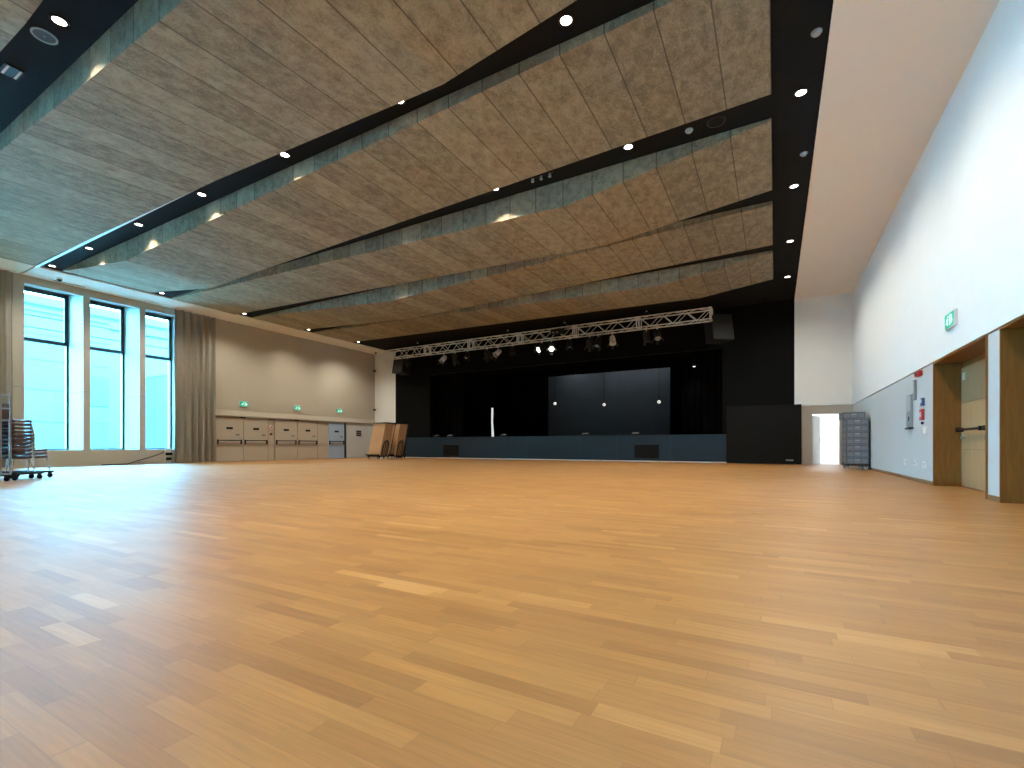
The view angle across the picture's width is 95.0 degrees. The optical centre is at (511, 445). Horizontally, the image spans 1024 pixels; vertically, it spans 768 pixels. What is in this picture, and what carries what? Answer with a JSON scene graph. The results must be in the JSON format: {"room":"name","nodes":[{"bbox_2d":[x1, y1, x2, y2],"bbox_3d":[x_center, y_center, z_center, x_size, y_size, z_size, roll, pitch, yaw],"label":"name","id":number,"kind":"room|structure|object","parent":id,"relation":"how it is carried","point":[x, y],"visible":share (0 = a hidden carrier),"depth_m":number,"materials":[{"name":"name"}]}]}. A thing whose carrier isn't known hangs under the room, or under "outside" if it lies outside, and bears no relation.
{"room":"community hall","nodes":[
{"label":"community hall","id":0,"kind":"room"},
{"bbox_2d":[24,275,174,316],"bbox_3d":[-21.479,-6.105,12.627,1.780,0.290,23.000,0,0,29],"label":"wall","id":1,"kind":"structure","parent":0,"point":[33,282],"depth_m":19.09,"materials":[{"name":"white paint"}]},
{"bbox_2d":[12,273,374,461],"bbox_3d":[-18.656,-2.725,17.636,1.800,7.050,34.500,0,0,29],"label":"wall","id":2,"kind":"structure","parent":0,"point":[274,372],"depth_m":24.32,"materials":[{"name":"white paint"}]},
{"bbox_2d":[24,286,67,449],"bbox_3d":[-18.808,-3.010,18.673,0.240,6.380,1.680,0,0,29],"label":"window","id":3,"kind":"structure","parent":2,"relation":"in","point":[64,297],"depth_m":19.24,"materials":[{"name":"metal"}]},
{"bbox_2d":[8,449,189,467],"bbox_3d":[-21.470,0.490,12.622,1.800,0.620,23.000,0,0,29],"label":"sill","id":4,"kind":"structure","parent":2,"relation":"attached to","point":[56,457],"depth_m":19.02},
{"bbox_2d":[165,449,171,462],"bbox_3d":[-15.531,0.465,21.192,0.170,0.650,0.260,0,0,29],"label":"box","id":5,"kind":"object","parent":4,"relation":"attached to","point":[168,453],"visible":0.98,"depth_m":21.15,"materials":[{"name":"white plastic"}]},
{"bbox_2d":[90,300,123,449],"bbox_3d":[-17.878,-3.010,20.330,0.240,6.380,1.680,0,0,29],"label":"window","id":6,"kind":"structure","parent":2,"relation":"in","point":[96,303],"depth_m":20.91,"materials":[{"name":"glass"}]},
{"bbox_2d":[146,312,171,448],"bbox_3d":[-16.948,-3.010,21.987,0.240,6.380,1.680,0,0,29],"label":"window","id":7,"kind":"structure","parent":2,"relation":"in","point":[158,316],"depth_m":22.61,"materials":[{"name":"glass"}]},
{"bbox_2d":[216,417,241,460],"bbox_3d":[-14.229,-0.305,23.660,0.144,2.190,1.320,0,0,29],"label":"door","id":8,"kind":"structure","parent":2,"relation":"in","point":[228,430],"depth_m":23.63,"materials":[{"name":"beige paint"}]},
{"bbox_2d":[243,419,267,460],"bbox_3d":[-13.549,-0.305,24.873,0.144,2.190,1.340,0,0,29],"label":"door","id":9,"kind":"structure","parent":2,"relation":"in","point":[255,431],"depth_m":24.86,"materials":[{"name":"beige paint"}]},
{"bbox_2d":[216,416,313,459],"bbox_3d":[-13.172,-0.320,25.688,0.004,2.240,5.970,0,0,29],"label":"trim","id":10,"kind":"structure","parent":2,"relation":"attached to","point":[216,416],"depth_m":25.84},
{"bbox_2d":[275,420,296,459],"bbox_3d":[-12.688,-0.305,26.407,0.144,2.190,1.340,0,0,29],"label":"door","id":11,"kind":"structure","parent":2,"relation":"in","point":[285,431],"depth_m":26.38,"materials":[{"name":"beige paint"}]},
{"bbox_2d":[216,409,374,423],"bbox_3d":[-12.248,-1.645,27.227,0.110,0.310,11.500,0,0,29],"label":"trim","id":12,"kind":"structure","parent":2,"relation":"attached to","point":[221,412],"depth_m":26.51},
{"bbox_2d":[297,421,317,458],"bbox_3d":[-12.003,-0.305,27.628,0.144,2.190,1.340,0,0,29],"label":"door","id":13,"kind":"structure","parent":2,"relation":"in","point":[307,432],"depth_m":27.62,"materials":[{"name":"beige paint"}]},
{"bbox_2d":[328,423,343,457],"bbox_3d":[-10.985,-0.305,29.442,0.144,2.190,1.220,0,0,29],"label":"door","id":14,"kind":"structure","parent":2,"relation":"in","point":[335,430],"depth_m":29.38,"materials":[{"name":"metal"}]},
{"bbox_2d":[0,258,389,354],"bbox_3d":[-17.972,-6.425,17.424,3.400,0.350,34.800,0,0,29],"label":"molding","id":15,"kind":"structure","parent":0,"point":[41,272],"depth_m":20.22,"materials":[{"name":"white paint"}]},
{"bbox_2d":[0,268,14,467],"bbox_3d":[-18.223,-2.734,16.103,0.295,7.028,1.652,0,0,29],"label":"curtain","id":16,"kind":"object","parent":15,"relation":"hanging from","point":[6,276],"visible":0.66,"depth_m":16.59,"materials":[{"name":"beige fabric"}]},
{"bbox_2d":[172,307,216,462],"bbox_3d":[-14.893,-2.734,22.061,0.282,7.028,1.900,0,0,29],"label":"curtain","id":17,"kind":"object","parent":15,"relation":"hanging from","point":[194,333],"visible":1,"depth_m":22.05,"materials":[{"name":"beige fabric"}]},
{"bbox_2d":[0,0,833,350],"bbox_3d":[-6.365,-6.450,10.911,23.220,0.300,34.800,0,0,29],"label":"ceiling","id":18,"kind":"structure","parent":0,"point":[798,59],"depth_m":9.32,"materials":[{"name":"black paint"}]},
{"bbox_2d":[0,62,24,80],"bbox_3d":[-8.416,-6.285,7.888,0.340,0.030,0.240,0,0,29],"label":"light fixture","id":19,"kind":"object","parent":18,"relation":"attached to","point":[7,69],"visible":1,"depth_m":7.88,"materials":[{"name":"metal"}]},
{"bbox_2d":[0,0,42,51],"bbox_3d":[-9.322,-6.023,6.234,22.240,0.546,2.950,0,0,29],"label":"ceiling panel","id":20,"kind":"object","parent":18,"relation":"hanging from","point":[14,14],"visible":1,"depth_m":6.33,"materials":[{"name":"brown wood"}]},
{"bbox_2d":[30,27,57,44],"bbox_3d":[-7.191,-6.293,7.212,0.310,0.014,0.310,0,0,29],"label":"ceiling speaker","id":21,"kind":"object","parent":18,"relation":"attached to","point":[40,34],"visible":1,"depth_m":7.20,"materials":[{"name":"grey metal"}]},
{"bbox_2d":[32,29,55,42],"bbox_3d":[-7.191,-6.296,7.212,0.260,0.006,0.260,0,0,29],"label":"grille","id":22,"kind":"object","parent":21,"relation":"attached to","point":[42,35],"depth_m":7.20,"materials":[{"name":"grey metal"}]},
{"bbox_2d":[48,14,69,27],"bbox_3d":[-6.715,-6.293,6.956,0.230,0.012,0.230,0,0,29],"label":"recessed light","id":23,"kind":"object","parent":18,"relation":"in","point":[57,20],"visible":1,"depth_m":6.96,"materials":[{"name":"white plastic"}]},
{"bbox_2d":[34,190,194,267],"bbox_3d":[-10.728,-6.258,13.067,13.500,0.076,0.090,0,0,29],"label":"track","id":24,"kind":"object","parent":18,"relation":"attached to","point":[121,225],"visible":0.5,"depth_m":14.44,"materials":[{"name":"white metal"}]},
{"bbox_2d":[0,0,575,264],"bbox_3d":[-7.566,-6.008,9.567,22.440,0.576,2.880,0,0,29],"label":"ceiling panel","id":25,"kind":"object","parent":18,"relation":"hanging from","point":[176,98],"visible":1,"depth_m":7.75,"materials":[{"name":"brown wood"}]},
{"bbox_2d":[62,0,770,292],"bbox_3d":[-5.766,-5.993,12.570,22.240,0.606,2.720,0,0,29],"label":"ceiling panel","id":26,"kind":"object","parent":18,"relation":"hanging from","point":[658,66],"visible":1,"depth_m":9.35,"materials":[{"name":"brown wood"}]},
{"bbox_2d":[172,118,771,314],"bbox_3d":[-4.061,-5.983,15.609,22.240,0.626,2.650,0,0,29],"label":"ceiling panel","id":27,"kind":"object","parent":18,"relation":"hanging from","point":[624,200],"visible":0.99,"depth_m":12.40,"materials":[{"name":"brown wood"}]},
{"bbox_2d":[253,201,772,329],"bbox_3d":[-2.360,-5.998,18.640,22.240,0.596,2.600,0,0,29],"label":"ceiling panel","id":28,"kind":"object","parent":18,"relation":"hanging from","point":[749,227],"visible":0.97,"depth_m":16.28,"materials":[{"name":"brown wood"}]},
{"bbox_2d":[529,171,552,182],"bbox_3d":[0.678,-6.245,10.914,0.600,0.110,0.068,0,0,29],"label":"cluster","id":29,"kind":"object","parent":18,"relation":"attached to","point":[550,172],"visible":0.99,"depth_m":10.89,"materials":[{"name":"metal"}]},
{"bbox_2d":[314,250,772,341],"bbox_3d":[-0.623,-6.028,21.735,22.240,0.536,2.700,0,0,29],"label":"ceiling panel","id":30,"kind":"object","parent":18,"relation":"hanging from","point":[700,280],"visible":0.96,"depth_m":18.75,"materials":[{"name":"brown wood"}]},
{"bbox_2d":[558,13,573,27],"bbox_3d":[0.802,-6.293,6.946,0.230,0.012,0.230,0,0,29],"label":"recessed light","id":31,"kind":"object","parent":18,"relation":"in","point":[567,19],"visible":1,"depth_m":6.95,"materials":[{"name":"white plastic"}]},
{"bbox_2d":[623,143,633,150],"bbox_3d":[2.451,-6.293,9.885,0.230,0.012,0.230,0,0,29],"label":"recessed light","id":32,"kind":"object","parent":18,"relation":"in","point":[629,146],"visible":0.95,"depth_m":9.88,"materials":[{"name":"white plastic"}]},
{"bbox_2d":[707,115,725,127],"bbox_3d":[3.963,-6.282,9.105,0.340,0.034,0.340,0,0,29],"label":"ceiling speaker","id":33,"kind":"object","parent":18,"relation":"attached to","point":[718,120],"visible":1,"depth_m":9.07,"materials":[{"name":"metal"}]},
{"bbox_2d":[709,118,723,126],"bbox_3d":[3.963,-6.269,9.105,0.270,0.006,0.270,0,0,29],"label":"grille","id":34,"kind":"object","parent":33,"relation":"attached to","point":[713,122],"depth_m":9.10,"materials":[{"name":"black metal"}]},
{"bbox_2d":[793,88,808,97],"bbox_3d":[5.155,-6.293,8.368,0.230,0.012,0.230,0,0,29],"label":"recessed light","id":35,"kind":"object","parent":18,"relation":"in","point":[801,92],"visible":1,"depth_m":8.37,"materials":[{"name":"white plastic"}]},
{"bbox_2d":[811,27,822,37],"bbox_3d":[4.639,-6.274,7.143,0.156,0.050,0.156,0,0,29],"label":"smoke detector","id":36,"kind":"object","parent":18,"relation":"attached to","point":[816,32],"visible":1,"depth_m":7.11,"materials":[{"name":"grey plastic"}]},
{"bbox_2d":[0,457,1023,767],"bbox_3d":[-5.542,0.897,12.398,30.200,0.206,38.800,0,0,29],"label":"floor","id":37,"kind":"structure","parent":0,"point":[363,612],"depth_m":2.18,"materials":[{"name":"brown wood"}]},
{"bbox_2d":[0,394,11,480],"bbox_3d":[-11.854,-0.167,10.361,1.240,1.934,0.360,0,0,0],"label":"rack","id":38,"kind":"object","parent":37,"relation":"on","point":[5,475],"visible":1,"depth_m":10.47,"materials":[{"name":"grey metal"}]},
{"bbox_2d":[2,472,43,479],"bbox_3d":[-11.744,0.718,11.021,0.880,0.165,0.640,0,0,0],"label":"dolly","id":39,"kind":"object","parent":37,"relation":"on","point":[14,476],"visible":0.77,"depth_m":11.06,"materials":[{"name":"metal"}]},
{"bbox_2d":[2,451,34,472],"bbox_3d":[-11.778,0.256,11.021,0.611,0.763,0.549,0,0,0],"label":"chair","id":40,"kind":"object","parent":39,"relation":"on","point":[14,457],"visible":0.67,"depth_m":11.10,"materials":[{"name":"silver metal"}]},
{"bbox_2d":[2,452,34,468],"bbox_3d":[-11.778,0.170,11.021,0.611,0.763,0.549,0,0,0],"label":"chair","id":41,"kind":"object","parent":40,"relation":"on","point":[3,453],"visible":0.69,"depth_m":11.07,"materials":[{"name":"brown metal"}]},
{"bbox_2d":[2,448,34,465],"bbox_3d":[-11.778,0.083,11.021,0.611,0.763,0.549,0,0,0],"label":"chair","id":42,"kind":"object","parent":41,"relation":"on","point":[3,449],"visible":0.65,"depth_m":11.01,"materials":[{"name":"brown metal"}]},
{"bbox_2d":[2,440,34,461],"bbox_3d":[-11.778,-0.003,11.021,0.611,0.763,0.549,0,0,0],"label":"chair","id":43,"kind":"object","parent":42,"relation":"on","point":[3,445],"visible":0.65,"depth_m":11.05,"materials":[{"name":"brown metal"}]},
{"bbox_2d":[2,436,34,457],"bbox_3d":[-11.778,-0.090,11.021,0.611,0.763,0.549,0,0,0],"label":"chair","id":44,"kind":"object","parent":43,"relation":"on","point":[3,442],"visible":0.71,"depth_m":11.04,"materials":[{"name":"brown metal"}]},
{"bbox_2d":[2,437,34,453],"bbox_3d":[-11.778,-0.176,11.021,0.611,0.763,0.549,0,0,0],"label":"chair","id":45,"kind":"object","parent":44,"relation":"on","point":[3,438],"visible":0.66,"depth_m":11.04,"materials":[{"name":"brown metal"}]},
{"bbox_2d":[2,429,34,450],"bbox_3d":[-11.778,-0.263,11.021,0.611,0.763,0.549,0,0,0],"label":"chair","id":46,"kind":"object","parent":45,"relation":"on","point":[3,434],"visible":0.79,"depth_m":11.04,"materials":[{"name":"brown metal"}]},
{"bbox_2d":[2,425,34,446],"bbox_3d":[-11.778,-0.349,11.021,0.611,0.763,0.549,0,0,0],"label":"chair","id":47,"kind":"object","parent":46,"relation":"on","point":[12,430],"visible":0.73,"depth_m":10.97,"materials":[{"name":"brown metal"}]},
{"bbox_2d":[2,426,34,442],"bbox_3d":[-11.778,-0.436,11.021,0.611,0.763,0.549,0,0,0],"label":"chair","id":48,"kind":"object","parent":47,"relation":"on","point":[3,427],"visible":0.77,"depth_m":11.01,"materials":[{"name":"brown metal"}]},
{"bbox_2d":[2,415,34,439],"bbox_3d":[-11.778,-0.522,11.021,0.611,0.763,0.549,0,0,0],"label":"chair","id":49,"kind":"object","parent":48,"relation":"on","point":[3,416],"visible":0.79,"depth_m":11.08,"materials":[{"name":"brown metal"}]},
{"bbox_2d":[2,404,34,435],"bbox_3d":[-11.778,-0.609,11.021,0.611,0.763,0.549,0,0,0],"label":"chair","id":50,"kind":"object","parent":49,"relation":"on","point":[4,412],"visible":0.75,"depth_m":11.11,"materials":[{"name":"silver metal"}]},
{"bbox_2d":[2,471,53,477],"bbox_3d":[-12.114,0.718,11.641,1.000,0.165,0.540,0,0,0],"label":"dolly","id":51,"kind":"object","parent":37,"relation":"on","point":[49,474],"visible":0.62,"depth_m":11.65,"materials":[{"name":"metal"}]},
{"bbox_2d":[5,455,49,471],"bbox_3d":[-12.038,0.256,11.651,0.611,0.763,0.549,0,0,0],"label":"chair","id":52,"kind":"object","parent":51,"relation":"on","point":[41,456],"visible":0.25,"depth_m":11.71,"materials":[{"name":"silver metal"}]},
{"bbox_2d":[5,451,49,467],"bbox_3d":[-12.038,0.170,11.651,0.611,0.763,0.549,0,0,0],"label":"chair","id":53,"kind":"object","parent":52,"relation":"on","point":[36,453],"visible":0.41,"depth_m":11.69,"materials":[{"name":"silver metal"}]},
{"bbox_2d":[5,433,49,464],"bbox_3d":[-12.038,0.083,11.651,0.611,0.763,0.549,0,0,0],"label":"chair","id":54,"kind":"object","parent":53,"relation":"on","point":[42,449],"visible":0.38,"depth_m":11.71,"materials":[{"name":"silver metal"}]},
{"bbox_2d":[365,422,395,459],"bbox_3d":[-7.584,-0.263,27.145,1.165,2.125,1.361,0,0,29],"label":"trolley","id":55,"kind":"object","parent":37,"relation":"on","point":[368,455],"visible":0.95,"depth_m":26.76,"materials":[{"name":"metal"}]},
{"bbox_2d":[368,423,385,455],"bbox_3d":[-7.707,-0.347,26.849,0.920,1.852,0.562,0,0,29],"label":"folding table","id":56,"kind":"object","parent":55,"relation":"on","point":[377,438],"visible":0.99,"depth_m":26.80,"materials":[{"name":"brown wood"}]},
{"bbox_2d":[383,423,409,458],"bbox_3d":[-6.978,-0.263,28.101,1.165,2.125,1.361,0,0,29],"label":"trolley","id":57,"kind":"object","parent":37,"relation":"on","point":[391,455],"visible":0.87,"depth_m":27.74,"materials":[{"name":"metal"}]},
{"bbox_2d":[388,424,400,454],"bbox_3d":[-7.101,-0.347,27.805,0.920,1.852,0.562,0,0,29],"label":"folding table","id":58,"kind":"object","parent":57,"relation":"on","point":[397,427],"visible":0.5,"depth_m":27.65,"materials":[{"name":"brown wood"}]},
{"bbox_2d":[726,404,800,463],"bbox_3d":[11.026,-0.475,20.629,2.900,2.550,0.228,0,0,29],"label":"panel","id":59,"kind":"object","parent":37,"relation":"on","point":[766,434],"visible":0.91,"depth_m":20.50,"materials":[{"name":"black wood"}]},
{"bbox_2d":[842,463,868,468],"bbox_3d":[11.807,0.710,16.136,0.640,0.180,1.040,0,0,29],"label":"dolly","id":60,"kind":"object","parent":37,"relation":"on","point":[847,466],"visible":0.98,"depth_m":15.76,"materials":[{"name":"metal"}]},
{"bbox_2d":[842,457,868,463],"bbox_3d":[11.806,0.511,16.134,0.640,0.217,1.044,0,0,29],"label":"crate","id":61,"kind":"object","parent":60,"relation":"on","point":[846,460],"visible":0.95,"depth_m":15.72,"materials":[{"name":"grey plastic"}]},
{"bbox_2d":[842,451,868,457],"bbox_3d":[11.806,0.293,16.134,0.640,0.217,1.044,0,0,29],"label":"crate","id":62,"kind":"object","parent":61,"relation":"on","point":[857,454],"visible":0.98,"depth_m":15.70,"materials":[{"name":"grey plastic"}]},
{"bbox_2d":[842,445,868,450],"bbox_3d":[11.806,0.075,16.134,0.640,0.217,1.044,0,0,29],"label":"crate","id":63,"kind":"object","parent":62,"relation":"on","point":[844,447],"visible":0.91,"depth_m":15.71,"materials":[{"name":"grey plastic"}]},
{"bbox_2d":[842,438,868,444],"bbox_3d":[11.806,-0.142,16.134,0.640,0.217,1.044,0,0,29],"label":"crate","id":64,"kind":"object","parent":63,"relation":"on","point":[845,441],"visible":1,"depth_m":15.74,"materials":[{"name":"grey plastic"}]},
{"bbox_2d":[842,431,868,437],"bbox_3d":[11.806,-0.360,16.134,0.640,0.217,1.044,0,0,29],"label":"crate","id":65,"kind":"object","parent":64,"relation":"on","point":[857,434],"visible":0.94,"depth_m":15.70,"materials":[{"name":"grey plastic"}]},
{"bbox_2d":[842,425,868,431],"bbox_3d":[11.806,-0.579,16.134,0.640,0.217,1.044,0,0,29],"label":"crate","id":66,"kind":"object","parent":65,"relation":"on","point":[847,428],"visible":0.91,"depth_m":15.72,"materials":[{"name":"grey plastic"}]},
{"bbox_2d":[842,418,868,425],"bbox_3d":[11.806,-0.796,16.134,0.640,0.217,1.044,0,0,29],"label":"crate","id":67,"kind":"object","parent":66,"relation":"on","point":[857,421],"visible":0.91,"depth_m":15.70,"materials":[{"name":"grey plastic"}]},
{"bbox_2d":[839,412,865,419],"bbox_3d":[11.719,-1.014,16.183,0.640,0.217,1.044,0,0,29],"label":"crate","id":68,"kind":"object","parent":67,"relation":"on","point":[844,415],"visible":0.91,"depth_m":15.77,"materials":[{"name":"grey plastic"}]},
{"bbox_2d":[405,434,725,460],"bbox_3d":[1.419,0.090,26.059,19.164,1.220,0.160,0,0,29],"label":"wall","id":69,"kind":"structure","parent":0,"point":[700,447],"depth_m":24.82,"materials":[{"name":"grey paint"}]},
{"bbox_2d":[443,445,458,455],"bbox_3d":[-3.757,0.300,28.860,1.200,0.680,0.022,0,0,29],"label":"air vent","id":70,"kind":"object","parent":69,"relation":"in","point":[448,450],"visible":1,"depth_m":28.85,"materials":[{"name":"black metal"}]},
{"bbox_2d":[634,445,658,458],"bbox_3d":[6.612,0.300,23.041,1.220,0.680,0.022,0,0,29],"label":"air vent","id":71,"kind":"object","parent":69,"relation":"in","point":[640,451],"visible":1,"depth_m":23.03,"materials":[{"name":"black metal"}]},
{"bbox_2d":[548,367,669,435],"bbox_3d":[5.889,-4.110,32.358,22.600,7.180,0.200,0,0,29],"label":"wall","id":72,"kind":"structure","parent":0,"point":[630,398],"depth_m":31.80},
{"bbox_2d":[375,293,852,464],"bbox_3d":[2.264,-3.550,25.847,27.450,8.700,0.304,0,0,29],"label":"wall","id":73,"kind":"structure","parent":0,"point":[758,364],"depth_m":21.16,"materials":[{"name":"black paint"}]},
{"bbox_2d":[392,351,411,374],"bbox_3d":[-7.050,-5.404,30.252,1.000,1.631,0.998,0,0,37],"label":"loudspeaker","id":74,"kind":"object","parent":73,"relation":"attached to","point":[399,365],"visible":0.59,"depth_m":29.94,"materials":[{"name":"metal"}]},
{"bbox_2d":[392,355,403,372],"bbox_3d":[-7.286,-5.222,29.941,0.940,1.100,0.030,0,-10,37],"label":"grille","id":75,"kind":"object","parent":74,"relation":"attached to","point":[398,364],"depth_m":29.87,"materials":[{"name":"black metal"}]},
{"bbox_2d":[405,456,725,462],"bbox_3d":[1.417,0.772,26.054,19.170,0.055,0.168,0,0,29],"label":"trim","id":76,"kind":"structure","parent":73,"relation":"attached to","point":[405,457],"depth_m":24.84,"materials":[{"name":"metal"}]},
{"bbox_2d":[812,416,819,463],"bbox_3d":[13.245,-0.245,20.356,0.860,2.070,0.116,0,0,-39],"label":"door","id":77,"kind":"structure","parent":73,"relation":"in","point":[815,419],"depth_m":20.31,"materials":[{"name":"white paint"}]},
{"bbox_2d":[812,412,840,464],"bbox_3d":[13.194,-0.285,19.727,1.055,2.170,0.320,0,0,29],"label":"trim","id":78,"kind":"structure","parent":73,"relation":"attached to","point":[833,412],"depth_m":19.34,"materials":[{"name":"grey paint"}]},
{"bbox_2d":[812,414,838,461],"bbox_3d":[14.738,-0.640,20.827,3.480,2.920,3.250,0,0,29],"label":"wall","id":79,"kind":"structure","parent":0,"point":[829,423],"depth_m":22.27,"materials":[{"name":"white paint"}]},
{"bbox_2d":[794,0,999,299],"bbox_3d":[4.776,-6.425,4.659,2.330,0.350,34.800,0,0,29],"label":"ceiling","id":80,"kind":"structure","parent":0,"point":[893,68],"depth_m":8.78,"materials":[{"name":"white paint"}]},
{"bbox_2d":[852,0,1023,496],"bbox_3d":[5.726,-2.725,4.125,0.450,7.050,34.800,0,0,29],"label":"wall","id":81,"kind":"structure","parent":0,"point":[953,238],"depth_m":8.44,"materials":[{"name":"white paint"}]},
{"bbox_2d":[905,394,913,429],"bbox_3d":[9.267,-0.780,10.945,0.080,0.800,0.440,0,0,29],"label":"upper cabinet","id":82,"kind":"object","parent":81,"relation":"attached to","point":[909,399],"visible":0.99,"depth_m":10.82,"materials":[{"name":"grey metal"}]},
{"bbox_2d":[912,380,916,399],"bbox_3d":[9.072,-1.250,10.573,0.056,0.460,0.120,0,0,29],"label":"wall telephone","id":83,"kind":"object","parent":81,"relation":"attached to","point":[914,383],"visible":1,"depth_m":10.53,"materials":[{"name":"white plastic"}]},
{"bbox_2d":[858,466,998,501],"bbox_3d":[5.462,0.762,4.102,0.019,0.075,34.500,0,0,29],"label":"baseboard","id":84,"kind":"structure","parent":81,"relation":"attached to","point":[989,497],"depth_m":10.61,"materials":[{"name":"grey wood"}]},
{"bbox_2d":[945,308,957,330],"bbox_3d":[7.794,-2.230,8.331,0.060,0.280,0.500,0,0,29],"label":"exit sign","id":85,"kind":"object","parent":81,"relation":"attached to","point":[951,319],"visible":1,"depth_m":8.22,"materials":[{"name":"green plastic"}]},
{"bbox_2d":[933,335,987,498],"bbox_3d":[7.933,-0.425,8.065,0.458,2.450,2.710,0,0,29],"label":"trim","id":86,"kind":"structure","parent":81,"relation":"attached to","point":[946,370],"depth_m":9.20,"materials":[{"name":"brown wood"}]},
{"bbox_2d":[956,359,984,490],"bbox_3d":[8.073,-0.355,7.986,0.156,2.290,2.650,0,0,29],"label":"door","id":87,"kind":"structure","parent":81,"relation":"in","point":[972,429],"depth_m":8.57,"materials":[{"name":"brown wood"}]},
{"bbox_2d":[999,315,1023,503],"bbox_3d":[6.330,-0.425,5.209,0.458,2.450,2.880,0,0,29],"label":"door frame","id":88,"kind":"structure","parent":81,"relation":"attached to","point":[1011,335],"depth_m":6.50,"materials":[{"name":"brown wood"}]},
{"bbox_3d":[4.489,-0.420,29.864,22.600,0.200,9.520,0,0,29],"label":"floor","id":89,"kind":"structure","parent":0,"visible":0},
{"bbox_2d":[670,358,703,434],"bbox_3d":[10.974,-3.695,25.961,4.470,6.330,0.120,0,0,29],"label":"stage curtain","id":90,"kind":"object","parent":89,"relation":"on","point":[675,363],"visible":0.06,"depth_m":26.81,"materials":[{"name":"black fabric"}]},
{"bbox_2d":[682,356,703,431],"bbox_3d":[10.543,-3.790,24.253,3.550,6.140,0.120,0,0,29],"label":"stage curtain","id":91,"kind":"object","parent":89,"relation":"on","point":[692,377],"visible":0.2,"depth_m":24.75,"materials":[{"name":"black fabric"}]},
{"label":"outside","id":92,"kind":"structure","parent":0,"visible":0},
{"bbox_3d":[-43.152,1.050,41.416,64.200,0.200,110.000,0,0,29],"label":"ground","id":93,"kind":"structure","parent":92,"visible":0},
{"bbox_2d":[24,306,109,448],"bbox_3d":[-33.767,-3.760,29.614,8.120,9.420,10.600,0,0,29],"label":"office building","id":94,"kind":"structure","parent":93,"relation":"on","point":[44,364],"depth_m":29.85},
{"bbox_2d":[24,293,167,447],"bbox_3d":[-39.962,-5.350,43.066,12.150,12.600,24.000,0,0,29],"label":"building","id":95,"kind":"structure","parent":93,"relation":"on","point":[153,366],"depth_m":40.82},
{"bbox_2d":[146,373,167,447],"bbox_3d":[-16.965,-1.775,34.719,8.070,5.450,14.050,0,0,29],"label":"building","id":96,"kind":"structure","parent":93,"relation":"on","point":[156,385],"depth_m":29.87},
{"bbox_3d":[-5.716,-6.135,28.435,0.240,0.330,0.180,0,0,29],"label":"truss hoist","id":97,"kind":"object","parent":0,"visible":0},
{"bbox_2d":[385,306,712,359],"bbox_3d":[0.432,-5.700,24.985,18.940,0.540,0.540,0,0,29],"label":"lighting truss","id":98,"kind":"object","parent":97,"relation":"hanging from","point":[638,318],"visible":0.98,"depth_m":23.72,"materials":[{"name":"metal"}]},
{"bbox_2d":[483,347,491,361],"bbox_3d":[-1.370,-5.037,26.072,0.494,0.826,0.674,0,0,4],"label":"spotlight","id":99,"kind":"object","parent":98,"relation":"hanging from","point":[487,354],"visible":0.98,"depth_m":25.93,"materials":[{"name":"metal"}]},
{"bbox_2d":[490,346,501,360],"bbox_3d":[-0.874,-5.037,25.527,0.674,0.826,0.494,0,0,-36],"label":"spotlight","id":100,"kind":"object","parent":98,"relation":"hanging from","point":[496,353],"visible":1,"depth_m":25.51,"materials":[{"name":"metal"}]},
{"bbox_2d":[533,340,545,354],"bbox_3d":[1.437,-5.049,24.230,0.683,0.801,0.494,0,0,-36],"label":"spotlight","id":101,"kind":"object","parent":98,"relation":"hanging from","point":[540,348],"visible":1,"depth_m":24.21,"materials":[{"name":"metal"}]},
{"bbox_2d":[547,339,555,354],"bbox_3d":[2.012,-5.037,23.908,0.494,0.826,0.674,0,0,4],"label":"spotlight","id":102,"kind":"object","parent":98,"relation":"hanging from","point":[551,348],"visible":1,"depth_m":23.89,"materials":[{"name":"metal"}]},
{"bbox_2d":[551,328,564,334],"bbox_3d":[2.292,-5.720,23.547,0.750,0.280,0.088,0,0,29],"label":"box","id":103,"kind":"object","parent":98,"relation":"attached to","point":[560,330],"visible":1,"depth_m":23.50,"materials":[{"name":"metal"}]},
{"bbox_2d":[584,334,592,351],"bbox_3d":[3.818,-5.027,23.155,0.494,0.845,0.646,0,0,4],"label":"spotlight","id":104,"kind":"object","parent":98,"relation":"hanging from","point":[589,340],"visible":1,"depth_m":23.00,"materials":[{"name":"metal"}]},
{"bbox_2d":[592,333,600,350],"bbox_3d":[4.104,-5.030,22.748,0.464,0.840,0.463,0,0,11],"label":"spotlight","id":105,"kind":"object","parent":98,"relation":"hanging from","point":[598,340],"visible":1,"depth_m":22.72,"materials":[{"name":"metal"}]},
{"bbox_2d":[608,332,617,349],"bbox_3d":[4.791,-5.025,22.338,0.517,0.850,0.524,0,0,-37],"label":"spotlight","id":106,"kind":"object","parent":98,"relation":"hanging from","point":[612,343],"visible":1,"depth_m":22.37,"materials":[{"name":"metal"}]},
{"bbox_2d":[643,327,652,345],"bbox_3d":[6.305,-5.030,21.751,0.464,0.840,0.463,0,0,11],"label":"spotlight","id":107,"kind":"object","parent":98,"relation":"hanging from","point":[646,334],"visible":1,"depth_m":21.59,"materials":[{"name":"metal"}]},
{"bbox_2d":[653,326,663,344],"bbox_3d":[6.634,-5.025,21.323,0.494,0.849,0.625,0,0,4],"label":"spotlight","id":108,"kind":"object","parent":98,"relation":"hanging from","point":[657,335],"visible":1,"depth_m":21.34,"materials":[{"name":"metal"}]},
{"bbox_2d":[704,308,733,343],"bbox_3d":[9.174,-5.404,20.923,1.000,1.631,0.998,0,0,-9],"label":"loudspeaker","id":109,"kind":"object","parent":98,"relation":"hanging from","point":[720,330],"visible":0.88,"depth_m":20.56,"materials":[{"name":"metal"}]},
{"bbox_2d":[712,314,733,338],"bbox_3d":[9.233,-5.222,20.537,0.940,1.100,0.030,0,-10,-9],"label":"grille","id":110,"kind":"object","parent":109,"relation":"attached to","point":[722,324],"depth_m":20.52,"materials":[{"name":"black metal"}]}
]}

